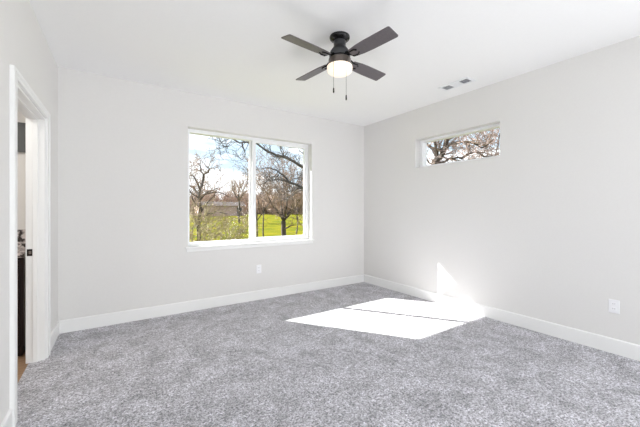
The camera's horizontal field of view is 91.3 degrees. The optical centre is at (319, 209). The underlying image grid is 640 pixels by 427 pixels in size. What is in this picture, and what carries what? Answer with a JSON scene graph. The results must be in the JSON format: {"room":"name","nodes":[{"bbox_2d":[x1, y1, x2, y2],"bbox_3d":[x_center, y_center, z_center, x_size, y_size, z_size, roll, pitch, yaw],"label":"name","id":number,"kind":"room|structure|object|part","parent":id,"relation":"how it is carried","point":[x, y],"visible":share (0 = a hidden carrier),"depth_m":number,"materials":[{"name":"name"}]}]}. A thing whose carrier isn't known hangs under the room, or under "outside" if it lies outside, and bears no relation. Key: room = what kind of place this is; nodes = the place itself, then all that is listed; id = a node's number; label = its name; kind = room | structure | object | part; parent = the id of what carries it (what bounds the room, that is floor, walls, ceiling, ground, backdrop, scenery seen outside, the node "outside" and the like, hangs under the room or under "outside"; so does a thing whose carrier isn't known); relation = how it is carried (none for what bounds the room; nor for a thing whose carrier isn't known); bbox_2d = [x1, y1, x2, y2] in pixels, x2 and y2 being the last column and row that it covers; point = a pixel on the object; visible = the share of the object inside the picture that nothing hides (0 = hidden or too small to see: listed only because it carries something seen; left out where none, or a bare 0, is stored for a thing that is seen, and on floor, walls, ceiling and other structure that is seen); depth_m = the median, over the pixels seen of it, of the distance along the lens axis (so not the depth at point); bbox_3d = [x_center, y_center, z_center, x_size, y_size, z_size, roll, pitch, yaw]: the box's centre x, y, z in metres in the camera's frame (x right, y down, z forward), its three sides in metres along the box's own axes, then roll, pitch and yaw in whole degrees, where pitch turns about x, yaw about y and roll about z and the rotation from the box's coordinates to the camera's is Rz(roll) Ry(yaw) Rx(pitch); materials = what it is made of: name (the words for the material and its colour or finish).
{"room":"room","nodes":[
{"label":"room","id":0,"kind":"room"},
{"bbox_2d":[17,109,25,229],"bbox_3d":[-3.659,0.025,2.682,1.880,2.700,0.080,0,0,-34],"label":"wall","id":1,"kind":"structure","parent":0,"point":[21,157],"depth_m":3.10,"materials":[{"name":"paint"}]},
{"bbox_2d":[17,122,25,152],"bbox_3d":[-3.153,-0.710,2.952,0.620,0.290,0.029,0,0,-34],"label":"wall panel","id":2,"kind":"object","parent":1,"relation":"attached to","point":[21,127],"visible":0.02,"depth_m":3.08,"materials":[{"name":"grey"}]},
{"bbox_2d":[17,229,25,247],"bbox_3d":[-3.367,0.287,2.815,1.233,0.175,0.021,0,0,-34],"label":"backsplash","id":3,"kind":"structure","parent":1,"relation":"attached to","point":[21,234],"depth_m":3.08,"materials":[{"name":"white stone"}]},
{"bbox_2d":[0,0,57,424],"bbox_3d":[-0.750,-0.045,0.078,0.118,2.840,7.363,0,0,-33],"label":"wall","id":4,"kind":"structure","parent":0,"point":[24,45],"depth_m":1.88,"materials":[{"name":"paint"}]},
{"bbox_2d":[0,409,12,426],"bbox_3d":[-0.240,1.209,-0.593,0.014,0.132,5.679,0,0,-33],"label":"baseboard","id":5,"kind":"structure","parent":4,"relation":"attached to","point":[7,421],"depth_m":1.74,"materials":[{"name":"white paint"}]},
{"bbox_2d":[9,64,50,426],"bbox_3d":[-2.125,0.221,2.239,0.143,2.108,1.124,0,0,-33],"label":"door frame","id":6,"kind":"structure","parent":4,"relation":"in","point":[38,126],"depth_m":2.60,"materials":[{"name":"white paint"}]},
{"bbox_2d":[51,321,58,349],"bbox_3d":[-2.533,1.209,2.976,0.014,0.132,0.558,0,0,-33],"label":"baseboard","id":7,"kind":"structure","parent":4,"relation":"attached to","point":[55,332],"depth_m":2.99,"materials":[{"name":"white paint"}]},
{"bbox_2d":[58,67,363,320],"bbox_3d":[-0.982,-0.045,4.463,4.490,2.840,0.200,0,0,-34],"label":"wall","id":8,"kind":"structure","parent":0,"point":[123,144],"depth_m":3.72,"materials":[{"name":"paint"}]},
{"bbox_2d":[59,274,363,333],"bbox_3d":[-0.953,1.209,4.354,4.163,0.132,0.014,0,0,-34],"label":"baseboard","id":9,"kind":"structure","parent":8,"relation":"attached to","point":[88,322],"depth_m":3.91,"materials":[{"name":"white paint"}]},
{"bbox_2d":[185,129,313,251],"bbox_3d":[-0.935,-0.251,4.473,1.883,1.564,0.225,0,0,-34],"label":"window","id":10,"kind":"structure","parent":8,"relation":"in","point":[252,141],"depth_m":4.52,"materials":[{"name":"white plastic"}]},
{"bbox_3d":[-0.881,0.478,4.392,1.883,0.021,0.030,0,0,-34],"label":"sill","id":11,"kind":"part","parent":10,"relation":"part of","materials":[{"name":"white paint"}]},
{"bbox_3d":[-0.608,-0.280,4.753,0.897,1.425,0.034,0,0,-34],"label":"sash","id":12,"kind":"part","parent":10,"relation":"part of","materials":[{"name":"white plastic"}]},
{"bbox_2d":[256,265,260,272],"bbox_3d":[-0.864,0.843,4.417,0.074,0.118,0.010,0,0,-34],"label":"wall outlet","id":13,"kind":"object","parent":8,"relation":"attached to","point":[258,267],"visible":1,"depth_m":4.41,"materials":[{"name":"white plastic"}]},
{"bbox_2d":[16,282,639,426],"bbox_3d":[0.217,1.325,0.757,6.200,0.100,7.420,0,0,-34],"label":"floor","id":14,"kind":"structure","parent":0,"point":[363,354],"depth_m":2.44,"materials":[{"name":"carpet"}]},
{"bbox_2d":[17,257,25,355],"bbox_3d":[-3.208,0.847,2.579,1.215,0.868,0.572,0,0,-34],"label":"vanity cabinet","id":15,"kind":"object","parent":14,"relation":"on","point":[21,262],"visible":0.28,"depth_m":2.70,"materials":[{"name":"brown wood"}]},
{"bbox_3d":[-2.738,0.800,2.586,0.373,0.730,0.019,0,0,-34],"label":"door","id":16,"kind":"part","parent":15,"relation":"part of","materials":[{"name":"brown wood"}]},
{"bbox_2d":[17,247,25,257],"bbox_3d":[-3.208,0.394,2.577,1.233,0.038,0.575,0,0,-34],"label":"countertop","id":17,"kind":"structure","parent":15,"relation":"on","point":[21,251],"depth_m":2.73,"materials":[{"name":"white stone"}]},
{"bbox_2d":[29,0,639,125],"bbox_3d":[1.045,-1.540,1.272,4.650,0.150,7.760,0,0,-34],"label":"ceiling","id":18,"kind":"structure","parent":0,"point":[234,50],"depth_m":2.71,"materials":[{"name":"paint"}]},
{"bbox_2d":[281,26,397,99],"bbox_3d":[0.166,-1.178,2.652,0.862,0.578,0.862,0,0,5],"label":"ceiling fan","id":19,"kind":"object","parent":18,"relation":"hanging from","point":[340,64],"visible":1,"depth_m":2.56,"materials":[{"name":"grey wood"}]},
{"bbox_3d":[-0.094,-1.270,2.430,0.426,0.033,0.122,0,0,-40],"label":"blade","id":20,"kind":"part","parent":19,"relation":"part of","materials":[{"name":"grey wood"}]},
{"bbox_3d":[-0.056,-1.270,2.912,0.122,0.033,0.426,0,0,-41],"label":"blade","id":21,"kind":"part","parent":19,"relation":"part of","materials":[{"name":"grey wood"}]},
{"bbox_3d":[0.167,-1.182,2.652,0.214,0.066,0.214,0,0,-34],"label":"lamp shade","id":22,"kind":"part","parent":19,"relation":"part of","materials":[{"name":"white glass"}]},
{"bbox_3d":[0.428,-1.270,2.874,0.426,0.033,0.122,0,0,-41],"label":"blade","id":23,"kind":"part","parent":19,"relation":"part of","materials":[{"name":"grey wood"}]},
{"bbox_3d":[0.389,-1.270,2.390,0.122,0.033,0.426,0,0,-40],"label":"blade","id":24,"kind":"part","parent":19,"relation":"part of","materials":[{"name":"grey wood"}]},
{"bbox_2d":[438,77,475,90],"bbox_3d":[1.592,-1.460,3.651,0.170,0.010,0.380,0,0,-34],"label":"ceiling vent","id":25,"kind":"object","parent":18,"relation":"in","point":[466,80],"visible":1,"depth_m":3.64,"materials":[{"name":"white metal"}]},
{"bbox_2d":[427,128,499,164],"bbox_3d":[6.735,-1.766,13.264,4.756,7.016,4.049,0,0,-24],"label":"tree","id":26,"kind":"object","parent":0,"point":[485,143],"visible":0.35,"depth_m":12.83,"materials":[{"name":"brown plant"}]},
{"bbox_2d":[364,35,639,344],"bbox_3d":[2.178,-0.045,3.587,0.200,2.840,4.760,0,0,-34],"label":"wall","id":27,"kind":"structure","parent":0,"point":[547,228],"depth_m":3.34,"materials":[{"name":"paint"}]},
{"bbox_2d":[420,123,499,166],"bbox_3d":[1.854,-0.811,4.164,0.090,0.412,1.200,0,0,-34],"label":"window","id":28,"kind":"structure","parent":27,"relation":"in","point":[423,144],"depth_m":4.28,"materials":[{"name":"white plastic"}]},
{"bbox_2d":[364,274,639,360],"bbox_3d":[2.144,1.209,3.444,0.014,0.132,4.960,0,0,-34],"label":"baseboard","id":29,"kind":"structure","parent":27,"relation":"attached to","point":[607,344],"depth_m":3.35,"materials":[{"name":"white paint"}]},
{"bbox_2d":[608,299,619,313],"bbox_3d":[2.600,0.858,2.765,0.010,0.118,0.074,0,0,-34],"label":"wall outlet","id":30,"kind":"object","parent":27,"relation":"attached to","point":[613,305],"visible":1,"depth_m":2.76,"materials":[{"name":"white plastic"}]},
{"label":"outside","id":31,"kind":"structure","parent":0,"visible":0},
{"bbox_2d":[189,213,302,241],"bbox_3d":[-6.694,1.375,82.268,200.000,0.500,135.600,0,0,-34],"label":"lawn","id":32,"kind":"structure","parent":31,"point":[274,228],"depth_m":27.59,"materials":[{"name":"green plant"}]},
{"bbox_2d":[189,184,213,202],"bbox_3d":[-29.596,-2.480,76.538,8.629,7.636,10.983,0,0,-6],"label":"tree","id":33,"kind":"object","parent":32,"relation":"on","point":[193,184],"visible":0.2,"depth_m":74.76,"materials":[{"name":"brown plant"}]},
{"bbox_2d":[189,188,240,241],"bbox_3d":[-5.019,0.612,12.351,4.142,3.932,5.038,0,0,-10],"label":"thicket","id":34,"kind":"object","parent":32,"relation":"on","point":[204,205],"visible":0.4,"depth_m":11.95,"materials":[{"name":"plant"}]},
{"bbox_2d":[189,148,248,241],"bbox_3d":[-4.824,0.106,13.174,3.812,6.088,4.085,0,0,-30],"label":"bare tree","id":35,"kind":"object","parent":32,"relation":"on","point":[199,192],"visible":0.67,"depth_m":12.94,"materials":[{"name":"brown plant"}]},
{"bbox_2d":[192,201,245,215],"bbox_3d":[-19.773,-0.034,61.457,9.400,2.950,4.500,0,0,-34],"label":"shed","id":36,"kind":"object","parent":32,"relation":"on","point":[234,206],"visible":0.31,"depth_m":60.58,"materials":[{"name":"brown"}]},
{"bbox_2d":[204,186,233,201],"bbox_3d":[-27.245,-2.953,82.901,12.425,8.639,9.763,0,0,43],"label":"tree","id":37,"kind":"object","parent":32,"relation":"on","point":[217,198],"visible":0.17,"depth_m":80.82,"materials":[{"name":"brown plant"}]},
{"bbox_2d":[206,186,234,201],"bbox_3d":[-25.562,-2.287,81.556,8.918,7.306,10.342,0,0,9],"label":"tree","id":38,"kind":"object","parent":32,"relation":"on","point":[225,198],"visible":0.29,"depth_m":79.99,"materials":[{"name":"brown plant"}]},
{"bbox_2d":[189,209,256,241],"bbox_3d":[-3.981,0.993,12.181,3.102,2.268,3.690,0,0,24],"label":"thicket","id":39,"kind":"object","parent":32,"relation":"on","point":[221,226],"visible":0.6,"depth_m":11.87,"materials":[{"name":"plant"}]},
{"bbox_2d":[189,200,259,241],"bbox_3d":[-4.511,0.543,13.933,3.446,2.476,2.531,0,0,28],"label":"thicket","id":40,"kind":"object","parent":32,"relation":"on","point":[191,200],"visible":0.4,"depth_m":14.08,"materials":[{"name":"green plant"}]},
{"bbox_2d":[221,176,248,222],"bbox_3d":[-8.914,-1.161,33.788,3.498,5.261,3.667,0,0,-34],"label":"bare tree","id":41,"kind":"object","parent":32,"relation":"on","point":[235,181],"visible":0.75,"depth_m":33.85,"materials":[{"name":"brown plant"}]},
{"bbox_3d":[-8.861,-2.578,33.756,3.559,2.710,3.782,0,0,-34],"label":"crown","id":42,"kind":"part","parent":41,"relation":"part of","materials":[{"name":"brown plant"}]},
{"bbox_2d":[206,201,269,238],"bbox_3d":[-4.437,0.460,17.247,3.042,2.278,3.526,0,0,-42],"label":"thicket","id":43,"kind":"object","parent":32,"relation":"on","point":[243,201],"visible":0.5,"depth_m":16.94,"materials":[{"name":"green plant"}]},
{"bbox_2d":[233,187,256,202],"bbox_3d":[-20.283,-2.995,86.313,9.862,8.727,12.551,0,0,-9],"label":"tree","id":44,"kind":"object","parent":32,"relation":"on","point":[240,193],"visible":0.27,"depth_m":84.16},
{"bbox_2d":[201,137,302,207],"bbox_3d":[-1.724,-2.174,9.642,5.166,7.834,7.121,0,0,41],"label":"branches","id":45,"kind":"object","parent":32,"relation":"on","point":[282,155],"visible":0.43,"depth_m":10.70,"materials":[{"name":"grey plant"}]},
{"bbox_2d":[244,202,266,213],"bbox_3d":[-16.526,-0.346,76.660,7.717,5.060,8.544,0,0,18],"label":"shrub","id":46,"kind":"object","parent":32,"relation":"on","point":[246,204],"visible":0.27,"depth_m":75.25,"materials":[{"name":"brown plant"}]},
{"bbox_2d":[244,192,266,213],"bbox_3d":[-13.645,-2.126,75.033,8.176,6.958,9.191,0,0,-3],"label":"tree","id":47,"kind":"object","parent":32,"relation":"on","point":[264,192],"visible":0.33,"depth_m":73.79,"materials":[{"name":"brown plant"}]},
{"bbox_2d":[243,165,271,236],"bbox_3d":[-3.416,-0.584,17.021,1.918,4.366,1.440,0,0,-5],"label":"bare sapling","id":48,"kind":"object","parent":32,"relation":"on","point":[266,165],"visible":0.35,"depth_m":16.98,"materials":[{"name":"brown plant"}]},
{"bbox_3d":[-3.416,-1.412,17.021,1.918,2.711,1.440,0,0,-5],"label":"crown","id":49,"kind":"part","parent":48,"relation":"part of","materials":[{"name":"brown plant"}]},
{"bbox_2d":[234,164,282,236],"bbox_3d":[-2.831,-0.295,14.417,2.365,3.816,1.480,0,0,-4],"label":"bare sapling","id":50,"kind":"object","parent":32,"relation":"on","point":[247,164],"visible":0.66,"depth_m":14.81,"materials":[{"name":"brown plant"}]},
{"bbox_3d":[-2.750,-1.045,14.563,2.166,2.318,1.726,0,0,-34],"label":"crown","id":51,"kind":"part","parent":50,"relation":"part of","materials":[{"name":"brown plant"}]},
{"bbox_2d":[233,146,302,235],"bbox_3d":[-1.756,-1.113,16.252,5.026,5.660,6.112,0,0,-2],"label":"bare tree","id":52,"kind":"object","parent":32,"relation":"on","point":[283,215],"visible":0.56,"depth_m":16.32,"materials":[{"name":"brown plant"}]},
{"bbox_2d":[271,201,298,213],"bbox_3d":[-8.559,-0.225,76.000,7.297,4.784,8.079,0,0,24],"label":"shrub","id":53,"kind":"object","parent":32,"relation":"on","point":[288,208],"visible":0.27,"depth_m":74.50,"materials":[{"name":"brown plant"}]},
{"bbox_2d":[289,185,301,233],"bbox_3d":[-1.044,-0.412,20.095,2.225,4.002,2.029,0,0,-34],"label":"bare sapling","id":54,"kind":"object","parent":32,"relation":"on","point":[297,211],"visible":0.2,"depth_m":20.07,"materials":[{"name":"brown plant"}]},
{"bbox_2d":[291,206,302,213],"bbox_3d":[-5.120,0.079,76.155,5.778,3.788,6.396,0,0,-35],"label":"shrub","id":55,"kind":"object","parent":32,"relation":"on","point":[300,206],"visible":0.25,"depth_m":75.32,"materials":[{"name":"brown plant"}]}
]}

